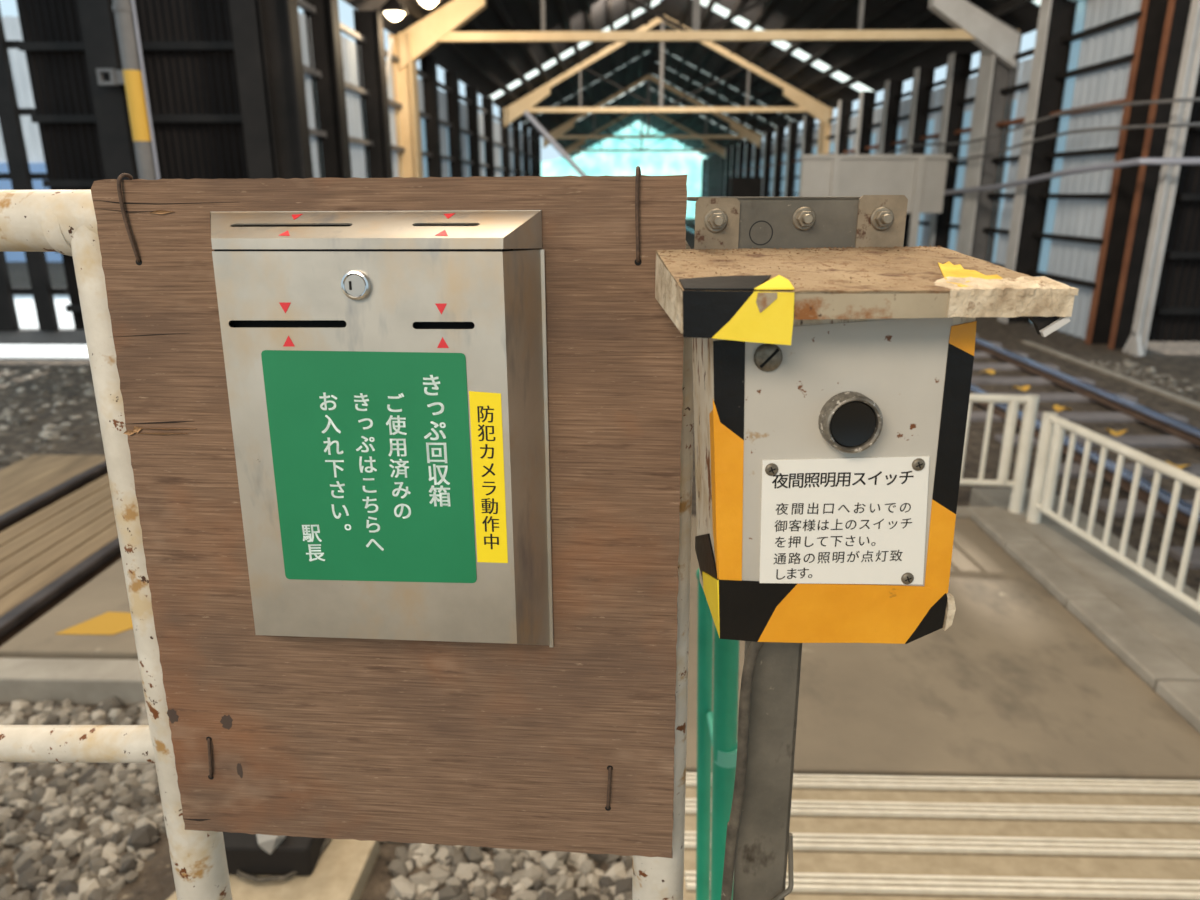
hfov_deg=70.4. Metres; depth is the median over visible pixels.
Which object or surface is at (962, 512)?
trim
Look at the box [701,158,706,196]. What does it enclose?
steel column
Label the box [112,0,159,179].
pole
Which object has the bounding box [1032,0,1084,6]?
window
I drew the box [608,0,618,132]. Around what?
trim
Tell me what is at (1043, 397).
sleeper
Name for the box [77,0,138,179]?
post
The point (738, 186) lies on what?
tall cabinet
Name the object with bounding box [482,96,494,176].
steel column
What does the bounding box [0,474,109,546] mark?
board
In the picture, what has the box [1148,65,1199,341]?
wall
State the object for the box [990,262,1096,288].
trim
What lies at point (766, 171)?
steel column
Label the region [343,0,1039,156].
ceiling
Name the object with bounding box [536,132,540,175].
steel column
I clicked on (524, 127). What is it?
steel column
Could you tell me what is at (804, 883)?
strip
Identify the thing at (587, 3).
trim
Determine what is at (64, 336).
beam
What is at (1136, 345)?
steel column
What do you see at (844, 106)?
steel column
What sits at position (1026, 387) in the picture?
fallen leaf
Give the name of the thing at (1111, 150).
trim
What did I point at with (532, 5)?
trim
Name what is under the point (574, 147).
roof truss
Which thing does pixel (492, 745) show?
plywood board
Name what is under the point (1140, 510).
sleeper
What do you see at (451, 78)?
steel column
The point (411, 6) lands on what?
trim
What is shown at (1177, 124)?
cable
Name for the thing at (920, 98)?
steel column
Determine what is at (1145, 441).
sleeper
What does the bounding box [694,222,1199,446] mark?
rail
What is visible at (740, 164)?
steel column
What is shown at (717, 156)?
steel column
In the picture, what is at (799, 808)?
strip
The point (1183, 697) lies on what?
trim
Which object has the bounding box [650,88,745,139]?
window
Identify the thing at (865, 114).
steel column
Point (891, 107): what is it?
steel column
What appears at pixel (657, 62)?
window
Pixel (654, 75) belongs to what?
window
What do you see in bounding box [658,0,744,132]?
trim
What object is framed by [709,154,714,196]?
steel column
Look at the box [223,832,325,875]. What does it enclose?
block
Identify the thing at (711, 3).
trim
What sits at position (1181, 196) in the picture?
trim
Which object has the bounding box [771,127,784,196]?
steel column
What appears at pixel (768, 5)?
trim
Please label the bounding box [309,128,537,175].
trim
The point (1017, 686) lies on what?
floor
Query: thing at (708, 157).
steel column
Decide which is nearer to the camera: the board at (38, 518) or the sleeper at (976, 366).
the board at (38, 518)
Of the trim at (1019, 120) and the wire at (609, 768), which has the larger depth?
the trim at (1019, 120)
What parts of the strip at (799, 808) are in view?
plate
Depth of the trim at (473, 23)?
17.89 m
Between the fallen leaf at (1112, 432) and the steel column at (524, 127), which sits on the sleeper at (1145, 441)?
the fallen leaf at (1112, 432)
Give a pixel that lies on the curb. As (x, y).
(1060, 580)
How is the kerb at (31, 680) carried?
on the gravel
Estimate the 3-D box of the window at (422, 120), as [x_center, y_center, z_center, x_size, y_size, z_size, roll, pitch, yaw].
[-2.779,-6.101,21.030,0.066,2.860,24.360,0,17,1]
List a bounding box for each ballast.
[0,364,101,468]
[0,697,632,899]
[1091,360,1199,397]
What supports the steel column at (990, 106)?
on the gravel
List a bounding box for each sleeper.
[970,411,1188,422]
[971,377,1094,384]
[973,363,1058,369]
[974,351,1028,357]
[986,341,1001,346]
[989,393,1137,401]
[994,434,1199,447]
[1058,463,1199,477]
[1097,499,1193,516]
[1168,546,1199,568]
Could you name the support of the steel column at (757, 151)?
on the gravel
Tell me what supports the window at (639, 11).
attached to the ceiling
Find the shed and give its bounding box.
[0,16,62,261]
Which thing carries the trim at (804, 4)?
attached to the ceiling
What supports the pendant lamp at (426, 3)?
hanging from the ceiling
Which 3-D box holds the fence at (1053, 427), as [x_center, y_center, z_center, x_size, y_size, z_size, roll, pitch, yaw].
[2.273,0.415,3.167,0.063,0.566,2.303,-1,17,-4]
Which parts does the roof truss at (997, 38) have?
haunch plate, king post, haunch plate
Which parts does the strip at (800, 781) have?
plate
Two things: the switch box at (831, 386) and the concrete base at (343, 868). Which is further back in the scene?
the concrete base at (343, 868)
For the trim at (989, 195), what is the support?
attached to the wall at (1073, 217)
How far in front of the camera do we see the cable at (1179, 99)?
9.71 m
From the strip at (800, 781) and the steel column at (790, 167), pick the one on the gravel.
the steel column at (790, 167)
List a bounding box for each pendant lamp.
[380,0,407,20]
[416,0,441,7]
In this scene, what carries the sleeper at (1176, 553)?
on the gravel
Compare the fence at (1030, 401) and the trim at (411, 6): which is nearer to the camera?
the fence at (1030, 401)
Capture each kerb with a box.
[0,658,144,704]
[969,488,1199,674]
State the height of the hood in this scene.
0.085 m
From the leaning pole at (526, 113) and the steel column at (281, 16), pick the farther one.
the leaning pole at (526, 113)
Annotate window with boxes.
[314,79,530,177]
[489,0,659,100]
[523,51,648,123]
[578,82,643,120]
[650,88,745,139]
[654,75,763,134]
[657,62,775,126]
[664,50,794,121]
[700,0,873,91]
[705,0,1086,321]
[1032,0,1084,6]
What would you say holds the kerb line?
on the gravel
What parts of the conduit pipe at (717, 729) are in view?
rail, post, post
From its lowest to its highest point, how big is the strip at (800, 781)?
0.022 m
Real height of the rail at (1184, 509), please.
0.085 m
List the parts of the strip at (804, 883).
plate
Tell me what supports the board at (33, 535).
on the gravel
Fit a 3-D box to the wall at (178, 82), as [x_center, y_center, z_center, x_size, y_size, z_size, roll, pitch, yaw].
[-4.367,-3.339,8.246,2.270,4.400,0.024,0,17,1]
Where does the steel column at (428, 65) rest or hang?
on the gravel
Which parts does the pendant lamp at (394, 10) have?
bulb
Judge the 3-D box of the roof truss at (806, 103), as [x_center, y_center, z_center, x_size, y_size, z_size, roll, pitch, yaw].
[1.783,-10.054,22.618,8.815,2.742,0.200,0,17,1]
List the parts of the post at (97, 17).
wall bracket, arm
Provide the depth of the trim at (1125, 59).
11.75 m
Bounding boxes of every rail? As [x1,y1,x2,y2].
[0,460,107,532]
[0,537,121,646]
[686,227,1199,535]
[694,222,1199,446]
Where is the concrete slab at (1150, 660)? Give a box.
[1066,599,1199,691]
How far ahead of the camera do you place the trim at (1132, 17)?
11.41 m
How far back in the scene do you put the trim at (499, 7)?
18.07 m
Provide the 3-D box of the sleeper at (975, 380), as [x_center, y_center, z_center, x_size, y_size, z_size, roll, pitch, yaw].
[3.766,-0.647,8.027,1.700,0.055,0.200,0,17,1]
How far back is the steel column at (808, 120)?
25.03 m
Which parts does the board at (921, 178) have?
post, panel, rail, post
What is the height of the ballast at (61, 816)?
0.097 m
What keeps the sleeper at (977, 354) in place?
on the gravel
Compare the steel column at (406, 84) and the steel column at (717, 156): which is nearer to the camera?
the steel column at (406, 84)
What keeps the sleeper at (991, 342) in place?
on the gravel
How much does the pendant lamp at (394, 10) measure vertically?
0.435 m
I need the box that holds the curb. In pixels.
[1005,543,1105,607]
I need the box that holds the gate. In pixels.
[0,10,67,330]
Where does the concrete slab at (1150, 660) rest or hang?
on the gravel
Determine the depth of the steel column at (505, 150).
23.22 m
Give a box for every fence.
[960,394,1038,512]
[1026,412,1199,613]
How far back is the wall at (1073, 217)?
10.37 m
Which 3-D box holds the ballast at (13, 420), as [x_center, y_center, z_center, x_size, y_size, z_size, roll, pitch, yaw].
[-4.855,-0.296,6.933,2.448,0.142,3.667,0,17,1]
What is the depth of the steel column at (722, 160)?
46.47 m
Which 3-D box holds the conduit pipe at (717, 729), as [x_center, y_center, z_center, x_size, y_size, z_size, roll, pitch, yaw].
[0.186,0.659,1.415,0.064,1.156,0.333,0,17,1]
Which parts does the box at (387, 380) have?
lid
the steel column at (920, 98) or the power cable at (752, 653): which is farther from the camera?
the steel column at (920, 98)
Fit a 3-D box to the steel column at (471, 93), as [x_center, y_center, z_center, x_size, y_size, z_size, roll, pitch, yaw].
[-2.729,-5.862,18.572,0.220,3.870,0.240,0,17,1]
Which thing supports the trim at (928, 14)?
attached to the ceiling
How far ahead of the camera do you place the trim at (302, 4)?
11.58 m
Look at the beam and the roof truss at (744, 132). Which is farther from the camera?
the roof truss at (744, 132)
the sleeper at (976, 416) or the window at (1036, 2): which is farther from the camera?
the window at (1036, 2)
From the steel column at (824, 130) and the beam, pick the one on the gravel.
the steel column at (824, 130)
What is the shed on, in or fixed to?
on the gravel
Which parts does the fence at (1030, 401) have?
rail, rail, post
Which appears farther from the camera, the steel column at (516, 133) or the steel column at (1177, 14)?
the steel column at (516, 133)
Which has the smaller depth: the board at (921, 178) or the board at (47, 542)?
the board at (47, 542)
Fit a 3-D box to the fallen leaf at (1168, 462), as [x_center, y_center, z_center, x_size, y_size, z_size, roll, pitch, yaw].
[3.692,0.099,5.413,0.144,0.042,0.119,0,17,1]
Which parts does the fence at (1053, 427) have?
post, rail, rail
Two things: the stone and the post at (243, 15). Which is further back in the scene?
the post at (243, 15)
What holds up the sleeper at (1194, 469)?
on the gravel
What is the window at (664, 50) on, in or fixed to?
attached to the ceiling
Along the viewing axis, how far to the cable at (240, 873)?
2.13 m
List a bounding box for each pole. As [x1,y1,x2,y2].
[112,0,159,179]
[523,110,586,175]
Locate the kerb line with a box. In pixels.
[1022,341,1199,409]
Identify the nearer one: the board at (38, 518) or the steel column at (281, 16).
the board at (38, 518)
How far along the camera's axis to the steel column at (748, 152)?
36.74 m
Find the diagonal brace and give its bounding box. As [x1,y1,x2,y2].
[386,37,393,87]
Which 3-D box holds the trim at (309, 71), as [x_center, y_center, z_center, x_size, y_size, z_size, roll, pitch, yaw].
[-2.727,-7.356,20.104,0.070,0.060,25.400,0,17,1]
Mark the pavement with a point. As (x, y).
(95, 621)
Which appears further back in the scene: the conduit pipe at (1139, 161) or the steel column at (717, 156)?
the steel column at (717, 156)
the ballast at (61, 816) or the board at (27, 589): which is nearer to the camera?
the ballast at (61, 816)
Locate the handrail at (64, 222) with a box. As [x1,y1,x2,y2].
[0,190,693,899]
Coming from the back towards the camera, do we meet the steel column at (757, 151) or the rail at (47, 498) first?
the steel column at (757, 151)
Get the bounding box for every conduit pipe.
[696,568,739,899]
[944,158,1199,194]
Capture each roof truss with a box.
[396,0,1021,70]
[503,15,831,126]
[542,75,761,148]
[563,104,724,158]
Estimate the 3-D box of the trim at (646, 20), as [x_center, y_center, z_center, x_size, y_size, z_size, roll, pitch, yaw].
[1.439,-13.914,31.282,0.100,0.115,52.000,0,17,1]
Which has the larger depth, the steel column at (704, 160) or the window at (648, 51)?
the steel column at (704, 160)
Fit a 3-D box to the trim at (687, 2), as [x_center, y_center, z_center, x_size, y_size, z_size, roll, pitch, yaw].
[2.333,-13.908,31.261,0.100,0.115,52.000,0,17,1]
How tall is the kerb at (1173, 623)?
0.130 m
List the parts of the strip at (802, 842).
plate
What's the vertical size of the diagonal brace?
0.794 m
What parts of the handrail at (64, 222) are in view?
rail, post, rail, post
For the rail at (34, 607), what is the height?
0.150 m
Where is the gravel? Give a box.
[0,210,1199,899]
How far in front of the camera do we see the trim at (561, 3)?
20.73 m
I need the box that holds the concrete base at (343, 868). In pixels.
[167,839,379,899]
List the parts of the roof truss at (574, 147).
haunch plate, king post, haunch plate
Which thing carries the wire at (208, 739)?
attached to the plywood board at (492, 745)
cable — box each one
[236,838,329,882]
[721,641,763,899]
[887,98,1199,153]
[948,123,1199,160]
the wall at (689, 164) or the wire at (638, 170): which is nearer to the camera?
the wire at (638, 170)
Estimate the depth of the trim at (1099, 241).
10.95 m
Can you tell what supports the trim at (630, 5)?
attached to the ceiling
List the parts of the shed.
panel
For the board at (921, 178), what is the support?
on the gravel
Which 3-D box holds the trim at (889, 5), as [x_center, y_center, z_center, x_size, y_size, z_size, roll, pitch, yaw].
[5.104,-12.573,31.594,0.100,0.115,52.000,0,17,1]
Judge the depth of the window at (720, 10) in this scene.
19.45 m
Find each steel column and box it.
[255,0,313,178]
[303,0,351,177]
[353,9,392,177]
[388,33,422,177]
[420,54,441,176]
[444,71,462,176]
[465,85,480,176]
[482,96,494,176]
[499,108,509,176]
[511,117,520,175]
[521,123,529,175]
[529,129,536,175]
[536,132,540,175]
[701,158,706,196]
[706,156,710,196]
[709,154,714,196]
[714,153,719,196]
[718,156,724,196]
[724,148,730,196]
[730,146,737,176]
[737,143,744,176]
[744,140,752,176]
[752,136,762,176]
[761,132,772,196]
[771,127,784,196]
[784,121,798,196]
[798,115,814,196]
[817,108,832,153]
[834,100,852,153]
[855,91,875,153]
[878,80,903,153]
[903,67,934,246]
[927,52,972,248]
[957,34,1021,262]
[997,0,1076,322]
[1084,0,1168,343]
[1108,0,1191,348]
[1123,0,1199,356]
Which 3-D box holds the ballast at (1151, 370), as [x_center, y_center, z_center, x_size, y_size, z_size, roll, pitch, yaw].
[5.313,0.047,5.841,0.552,0.131,6.690,0,17,1]
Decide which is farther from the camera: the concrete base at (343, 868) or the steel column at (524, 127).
the steel column at (524, 127)
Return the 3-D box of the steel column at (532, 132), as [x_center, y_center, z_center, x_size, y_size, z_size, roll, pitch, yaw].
[-2.407,-9.636,31.007,0.220,3.870,0.240,0,17,1]
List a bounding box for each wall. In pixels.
[16,0,248,329]
[298,10,530,177]
[541,121,706,217]
[706,0,1140,338]
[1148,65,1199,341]
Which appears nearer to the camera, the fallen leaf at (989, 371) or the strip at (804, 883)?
the strip at (804, 883)
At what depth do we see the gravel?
6.60 m
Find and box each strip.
[684,831,1199,859]
[685,798,1199,823]
[685,871,1199,899]
[686,772,1199,795]
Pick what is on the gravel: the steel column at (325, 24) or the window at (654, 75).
the steel column at (325, 24)
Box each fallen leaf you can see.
[980,369,994,374]
[1012,385,1030,390]
[1052,404,1071,411]
[1105,428,1127,435]
[1166,461,1190,468]
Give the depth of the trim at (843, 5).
19.34 m
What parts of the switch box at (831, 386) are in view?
plate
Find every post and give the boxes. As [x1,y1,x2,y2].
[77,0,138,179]
[228,0,281,178]
[687,197,860,899]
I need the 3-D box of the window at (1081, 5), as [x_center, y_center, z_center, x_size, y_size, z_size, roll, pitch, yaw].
[6.504,-10.964,33.884,0.068,4.700,48.485,0,17,1]
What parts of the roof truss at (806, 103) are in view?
haunch plate, king post, haunch plate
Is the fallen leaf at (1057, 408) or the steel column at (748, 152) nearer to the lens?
the fallen leaf at (1057, 408)
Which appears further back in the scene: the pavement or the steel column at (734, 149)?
the steel column at (734, 149)
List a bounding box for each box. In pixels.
[210,210,553,646]
[655,195,1078,643]
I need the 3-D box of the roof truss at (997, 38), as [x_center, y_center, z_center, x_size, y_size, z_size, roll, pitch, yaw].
[1.503,-6.773,11.809,8.815,2.742,0.200,0,17,1]
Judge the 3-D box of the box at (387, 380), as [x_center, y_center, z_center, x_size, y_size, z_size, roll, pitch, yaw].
[-0.168,-0.002,0.652,0.258,0.350,0.064,1,17,5]
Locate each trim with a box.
[17,41,241,311]
[297,0,536,141]
[303,65,532,157]
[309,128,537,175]
[398,0,579,154]
[446,0,584,148]
[489,0,592,147]
[525,0,599,143]
[557,0,605,140]
[584,0,611,133]
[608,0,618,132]
[624,1,632,129]
[631,0,651,125]
[644,0,690,125]
[651,0,716,129]
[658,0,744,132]
[666,0,776,134]
[672,0,813,140]
[679,0,856,143]
[686,0,905,147]
[695,9,936,148]
[699,0,1033,154]
[704,98,1127,177]
[704,147,1118,184]
[704,192,1111,198]
[705,10,1141,163]
[705,53,1134,170]
[919,221,1103,244]
[956,506,970,518]
[967,506,1039,550]
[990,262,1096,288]
[1155,122,1199,314]
[1155,681,1199,733]
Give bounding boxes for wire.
[117,173,139,262]
[207,738,212,777]
[606,767,611,808]
[635,166,640,262]
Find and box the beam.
[0,328,86,344]
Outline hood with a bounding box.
[655,195,1078,344]
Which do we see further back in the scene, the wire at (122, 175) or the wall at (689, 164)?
the wall at (689, 164)
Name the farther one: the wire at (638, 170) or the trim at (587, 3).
the trim at (587, 3)
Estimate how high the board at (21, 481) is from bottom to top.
0.115 m
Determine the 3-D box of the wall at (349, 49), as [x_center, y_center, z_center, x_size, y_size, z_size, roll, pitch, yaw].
[-2.792,-6.230,20.422,0.068,3.460,25.450,0,17,1]
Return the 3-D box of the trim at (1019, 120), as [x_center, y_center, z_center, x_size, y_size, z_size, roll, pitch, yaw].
[6.417,-11.053,33.145,0.080,0.060,49.850,0,17,1]
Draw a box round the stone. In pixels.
[256,834,285,854]
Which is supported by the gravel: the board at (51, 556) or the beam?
the board at (51, 556)
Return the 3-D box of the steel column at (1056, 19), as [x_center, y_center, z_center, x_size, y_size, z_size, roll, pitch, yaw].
[5.733,-4.029,11.069,0.360,4.720,0.260,0,17,1]
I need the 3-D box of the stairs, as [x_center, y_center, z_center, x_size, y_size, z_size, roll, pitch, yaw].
[1.076,1.271,0.844,1.870,0.516,3.190,0,17,1]
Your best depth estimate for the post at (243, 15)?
7.88 m
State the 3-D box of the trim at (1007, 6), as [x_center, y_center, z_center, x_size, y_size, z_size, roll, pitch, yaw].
[6.028,-12.128,31.705,0.100,0.115,52.000,0,17,1]
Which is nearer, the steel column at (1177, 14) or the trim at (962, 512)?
the trim at (962, 512)
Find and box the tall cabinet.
[728,177,761,196]
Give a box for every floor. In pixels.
[0,295,88,359]
[686,516,1199,780]
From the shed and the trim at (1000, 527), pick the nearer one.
the trim at (1000, 527)
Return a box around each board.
[0,455,105,514]
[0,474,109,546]
[0,485,110,562]
[0,496,113,579]
[0,509,115,598]
[0,523,117,616]
[91,175,686,857]
[800,154,951,246]
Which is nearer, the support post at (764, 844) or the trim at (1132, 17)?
the support post at (764, 844)
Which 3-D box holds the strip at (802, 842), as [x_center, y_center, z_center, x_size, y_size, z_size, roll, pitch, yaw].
[1.113,0.987,2.113,1.820,0.022,0.064,0,17,1]
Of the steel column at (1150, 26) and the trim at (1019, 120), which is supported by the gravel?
the steel column at (1150, 26)
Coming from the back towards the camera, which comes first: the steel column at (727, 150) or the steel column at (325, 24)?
the steel column at (727, 150)
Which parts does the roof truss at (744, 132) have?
haunch plate, king post, haunch plate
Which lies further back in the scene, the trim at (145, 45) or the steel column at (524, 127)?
the steel column at (524, 127)
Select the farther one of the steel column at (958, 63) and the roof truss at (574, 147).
the roof truss at (574, 147)
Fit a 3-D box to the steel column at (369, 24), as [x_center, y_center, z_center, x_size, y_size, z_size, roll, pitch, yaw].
[-2.882,-3.597,11.109,0.300,3.870,0.240,0,17,1]
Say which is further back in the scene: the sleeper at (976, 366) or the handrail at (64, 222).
the sleeper at (976, 366)
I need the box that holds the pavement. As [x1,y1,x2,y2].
[0,558,137,659]
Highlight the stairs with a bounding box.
[683,788,1199,899]

